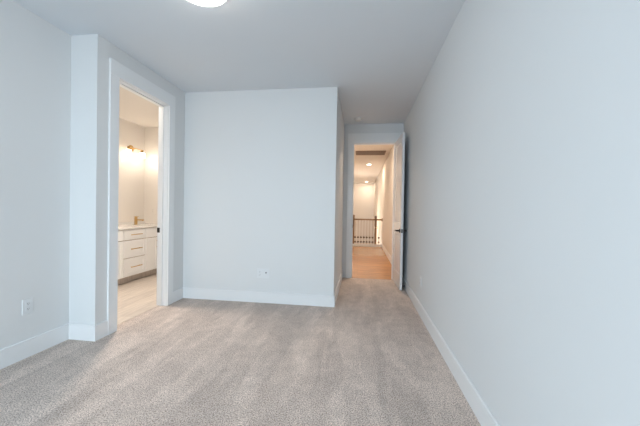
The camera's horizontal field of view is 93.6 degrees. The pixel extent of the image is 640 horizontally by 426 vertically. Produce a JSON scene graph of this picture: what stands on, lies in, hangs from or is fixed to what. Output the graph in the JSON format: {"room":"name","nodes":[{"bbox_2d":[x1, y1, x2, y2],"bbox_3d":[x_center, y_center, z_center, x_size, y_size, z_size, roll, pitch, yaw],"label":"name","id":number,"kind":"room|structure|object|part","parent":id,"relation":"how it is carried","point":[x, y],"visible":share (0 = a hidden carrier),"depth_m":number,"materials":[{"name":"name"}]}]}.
{"room":"empty bedroom","nodes":[
{"label":"empty bedroom","id":0,"kind":"room"},
{"bbox_2d":[0,0,70,348],"bbox_3d":[-2.648,-0.208,0.455,0.150,2.743,4.597,1,1,8],"label":"wall","id":1,"kind":"structure","parent":0,"point":[35,54],"depth_m":2.41,"materials":[{"name":"paint"}]},
{"bbox_2d":[22,297,32,315],"bbox_3d":[-2.325,0.743,2.389,0.010,0.122,0.078,1,1,8],"label":"wall outlet","id":2,"kind":"object","parent":1,"relation":"attached to","point":[27,304],"visible":1,"depth_m":2.38,"materials":[{"name":"plastic"}]},
{"bbox_2d":[0,324,68,368],"bbox_3d":[-2.589,1.093,0.451,0.015,0.144,4.582,1,1,8],"label":"baseboard","id":3,"kind":"structure","parent":1,"relation":"attached to","point":[14,353],"depth_m":2.42,"materials":[{"name":"paint"}]},
{"bbox_2d":[69,34,184,324],"bbox_3d":[-2.118,-0.232,3.381,0.417,2.743,1.345,1,1,8],"label":"wall","id":4,"kind":"structure","parent":0,"point":[91,53],"depth_m":2.71,"materials":[{"name":"paint"}]},
{"bbox_2d":[68,320,107,341],"bbox_3d":[-2.142,1.075,2.772,0.282,0.144,0.138,1,1,8],"label":"baseboard","id":5,"kind":"structure","parent":4,"relation":"attached to","point":[84,332],"depth_m":2.71,"materials":[{"name":"paint"}]},
{"bbox_2d":[107,58,175,334],"bbox_3d":[-1.973,-0.154,3.304,0.150,2.595,0.984,1,1,8],"label":"door frame","id":6,"kind":"structure","parent":4,"relation":"attached to","point":[117,71],"depth_m":3.42,"materials":[{"name":"paint"}]},
{"bbox_2d":[173,287,182,302],"bbox_3d":[-1.854,1.067,3.908,0.015,0.144,0.223,1,1,8],"label":"baseboard","id":7,"kind":"structure","parent":4,"relation":"attached to","point":[177,294],"depth_m":3.90,"materials":[{"name":"paint"}]},
{"bbox_2d":[118,118,144,222],"bbox_3d":[-3.725,-0.267,4.037,0.150,2.743,3.910,1,1,8],"label":"wall","id":8,"kind":"structure","parent":0,"point":[131,167],"depth_m":5.47,"materials":[{"name":"beige paint"}]},
{"bbox_2d":[125,145,144,158],"bbox_3d":[-3.369,-1.126,5.444,0.151,0.207,0.430,1,1,8],"label":"vanity light","id":9,"kind":"object","parent":8,"relation":"attached to","point":[130,148],"visible":1,"depth_m":5.43,"materials":[{"name":"gold metal"}]},
{"bbox_2d":[125,146,131,154],"bbox_3d":[-3.366,-1.095,5.278,0.100,0.150,0.100,1,1,8],"label":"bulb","id":10,"kind":"object","parent":9,"relation":"attached to","point":[127,151],"depth_m":5.25,"materials":[{"name":"glass"}]},
{"bbox_2d":[139,150,144,158],"bbox_3d":[-3.322,-1.098,5.605,0.100,0.150,0.100,1,1,8],"label":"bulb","id":11,"kind":"object","parent":9,"relation":"attached to","point":[141,155],"depth_m":5.57,"materials":[{"name":"glass"}]},
{"bbox_2d":[144,127,157,223],"bbox_3d":[-2.550,-0.267,5.794,1.710,2.743,0.187,1,1,8],"label":"wall","id":12,"kind":"structure","parent":0,"point":[151,133],"depth_m":5.79,"materials":[{"name":"beige paint"}]},
{"bbox_2d":[13,0,464,182],"bbox_3d":[-0.689,-1.685,7.495,5.191,0.120,19.400,1,1,8],"label":"ceiling","id":13,"kind":"structure","parent":0,"point":[379,55],"depth_m":2.79,"materials":[{"name":"paint"}]},
{"bbox_2d":[188,0,226,6],"bbox_3d":[-0.812,-1.522,2.038,0.392,0.088,0.392,1,1,8],"label":"ceiling light","id":14,"kind":"object","parent":13,"relation":"attached to","point":[209,3],"visible":1,"depth_m":2.13,"materials":[{"name":"glass"}]},
{"bbox_2d":[354,117,361,121],"bbox_3d":[0.637,-1.553,4.996,0.132,0.043,0.132,1,1,8],"label":"smoke detector","id":15,"kind":"object","parent":13,"relation":"attached to","point":[358,119],"visible":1,"depth_m":4.96,"materials":[{"name":"plastic"}]},
{"bbox_2d":[356,151,385,154],"bbox_3d":[1.337,-1.589,7.959,0.775,0.012,0.560,1,1,8],"label":"ceiling vent","id":16,"kind":"object","parent":13,"relation":"in","point":[357,152],"visible":1,"depth_m":7.91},
{"bbox_2d":[0,246,480,425],"bbox_3d":[-1.269,1.295,4.143,5.048,0.302,12.650,1,1,8],"label":"floor","id":17,"kind":"structure","parent":0,"point":[370,358],"depth_m":2.27,"materials":[{"name":"carpet"}]},
{"bbox_2d":[118,227,156,284],"bbox_3d":[-3.245,0.675,4.856,0.616,0.852,1.745,1,1,8],"label":"vanity cabinet","id":18,"kind":"object","parent":17,"relation":"on","point":[137,248],"visible":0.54,"depth_m":4.88,"materials":[{"name":"paint"}]},
{"bbox_3d":[-3.039,0.715,4.440,0.021,0.560,0.315,1,1,8],"label":"door","id":19,"kind":"part","parent":18,"relation":"part of","materials":[{"name":"paint"}]},
{"bbox_3d":[-2.987,0.851,4.840,0.021,0.280,0.470,1,1,8],"label":"drawer","id":20,"kind":"part","parent":18,"relation":"part of","materials":[{"name":"paint"}]},
{"bbox_3d":[-2.982,0.567,4.837,0.021,0.270,0.470,1,1,8],"label":"drawer","id":21,"kind":"part","parent":18,"relation":"part of","materials":[{"name":"paint"}]},
{"bbox_3d":[-2.979,0.341,4.835,0.021,0.161,0.470,1,1,8],"label":"drawer","id":22,"kind":"part","parent":18,"relation":"part of","materials":[{"name":"paint"}]},
{"bbox_2d":[118,221,156,229],"bbox_3d":[-3.244,0.210,4.879,0.594,0.074,1.819,1,1,8],"label":"countertop","id":23,"kind":"structure","parent":18,"relation":"on","point":[141,224],"depth_m":5.18,"materials":[{"name":"white stone"}]},
{"bbox_2d":[134,216,143,224],"bbox_3d":[-3.245,0.136,5.407,0.179,0.150,0.094,1,1,8],"label":"faucet","id":24,"kind":"object","parent":23,"relation":"on","point":[136,219],"visible":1,"depth_m":5.38,"materials":[{"name":"gold metal"}]},
{"bbox_3d":[-2.932,0.708,5.229,0.021,0.560,0.298,1,1,8],"label":"door","id":25,"kind":"part","parent":18,"relation":"part of","materials":[{"name":"paint"}]},
{"bbox_2d":[353,215,382,246],"bbox_3d":[1.326,0.593,10.119,1.509,1.060,0.120,1,1,8],"label":"stair railing","id":26,"kind":"object","parent":17,"relation":"on","point":[354,218],"visible":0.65,"depth_m":10.05,"materials":[{"name":"brown wood"}]},
{"bbox_3d":[1.132,0.547,10.145,0.084,0.975,0.084,1,1,8],"label":"newel post","id":27,"kind":"part","parent":26,"relation":"part of","materials":[{"name":"brown wood"}]},
{"bbox_3d":[1.323,0.213,10.116,1.489,0.050,0.060,1,1,8],"label":"handrail","id":28,"kind":"part","parent":26,"relation":"part of","materials":[{"name":"brown wood"}]},
{"bbox_3d":[1.859,0.576,10.047,0.084,0.945,0.084,1,1,8],"label":"newel post","id":29,"kind":"part","parent":26,"relation":"part of","materials":[{"name":"brown wood"}]},
{"bbox_2d":[183,87,343,294],"bbox_3d":[-0.757,-0.224,4.774,2.156,2.743,1.780,1,1,8],"label":"wall","id":30,"kind":"structure","parent":0,"point":[264,169],"depth_m":3.88,"materials":[{"name":"paint"}]},
{"bbox_2d":[183,270,342,306],"bbox_3d":[-0.720,1.077,4.710,2.047,0.144,1.670,1,1,8],"label":"baseboard","id":31,"kind":"structure","parent":30,"relation":"attached to","point":[193,293],"depth_m":3.88,"materials":[{"name":"paint"}]},
{"bbox_2d":[257,268,268,277],"bbox_3d":[-0.736,0.780,3.874,0.166,0.122,0.018,1,1,8],"label":"outlet plate","id":32,"kind":"object","parent":30,"relation":"attached to","point":[261,273],"visible":1,"depth_m":3.88,"materials":[{"name":"plastic"}]},
{"bbox_2d":[353,183,373,243],"bbox_3d":[2.222,0.591,16.835,1.531,4.543,0.150,1,1,8],"label":"wall","id":33,"kind":"structure","parent":0,"point":[363,197],"depth_m":16.72,"materials":[{"name":"beige paint"}]},
{"bbox_2d":[342,123,403,277],"bbox_3d":[0.933,-0.202,5.381,1.032,2.743,0.125,1,1,8],"label":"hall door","id":34,"kind":"structure","parent":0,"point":[399,127],"depth_m":5.37,"materials":[{"name":"paint"}]},
{"bbox_2d":[373,0,639,425],"bbox_3d":[1.772,0.692,7.260,0.163,4.543,19.250,1,1,8],"label":"wall","id":35,"kind":"structure","parent":0,"point":[521,216],"depth_m":1.26,"materials":[{"name":"paint"}]},
{"bbox_2d":[346,133,400,278],"bbox_3d":[0.946,-0.118,5.371,0.916,2.577,0.150,1,1,8],"label":"door frame","id":36,"kind":"structure","parent":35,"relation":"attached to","point":[352,137],"depth_m":5.34,"materials":[{"name":"paint"}]},
{"bbox_2d":[392,133,406,289],"bbox_3d":[1.276,-0.023,4.894,0.176,2.385,0.724,1,1,5],"label":"door","id":37,"kind":"structure","parent":36,"relation":"attached to","point":[398,230],"depth_m":4.74,"materials":[{"name":"paint"}]},
{"bbox_2d":[381,243,391,264],"bbox_3d":[1.751,1.086,7.731,0.015,0.144,4.728,1,1,8],"label":"baseboard","id":38,"kind":"structure","parent":35,"relation":"attached to","point":[389,257],"depth_m":7.81,"materials":[{"name":"paint"}]},
{"bbox_2d":[402,275,499,425],"bbox_3d":[0.898,1.142,1.502,0.015,0.144,7.597,1,1,8],"label":"baseboard","id":39,"kind":"structure","parent":35,"relation":"attached to","point":[477,404],"depth_m":2.15,"materials":[{"name":"paint"}]}
]}

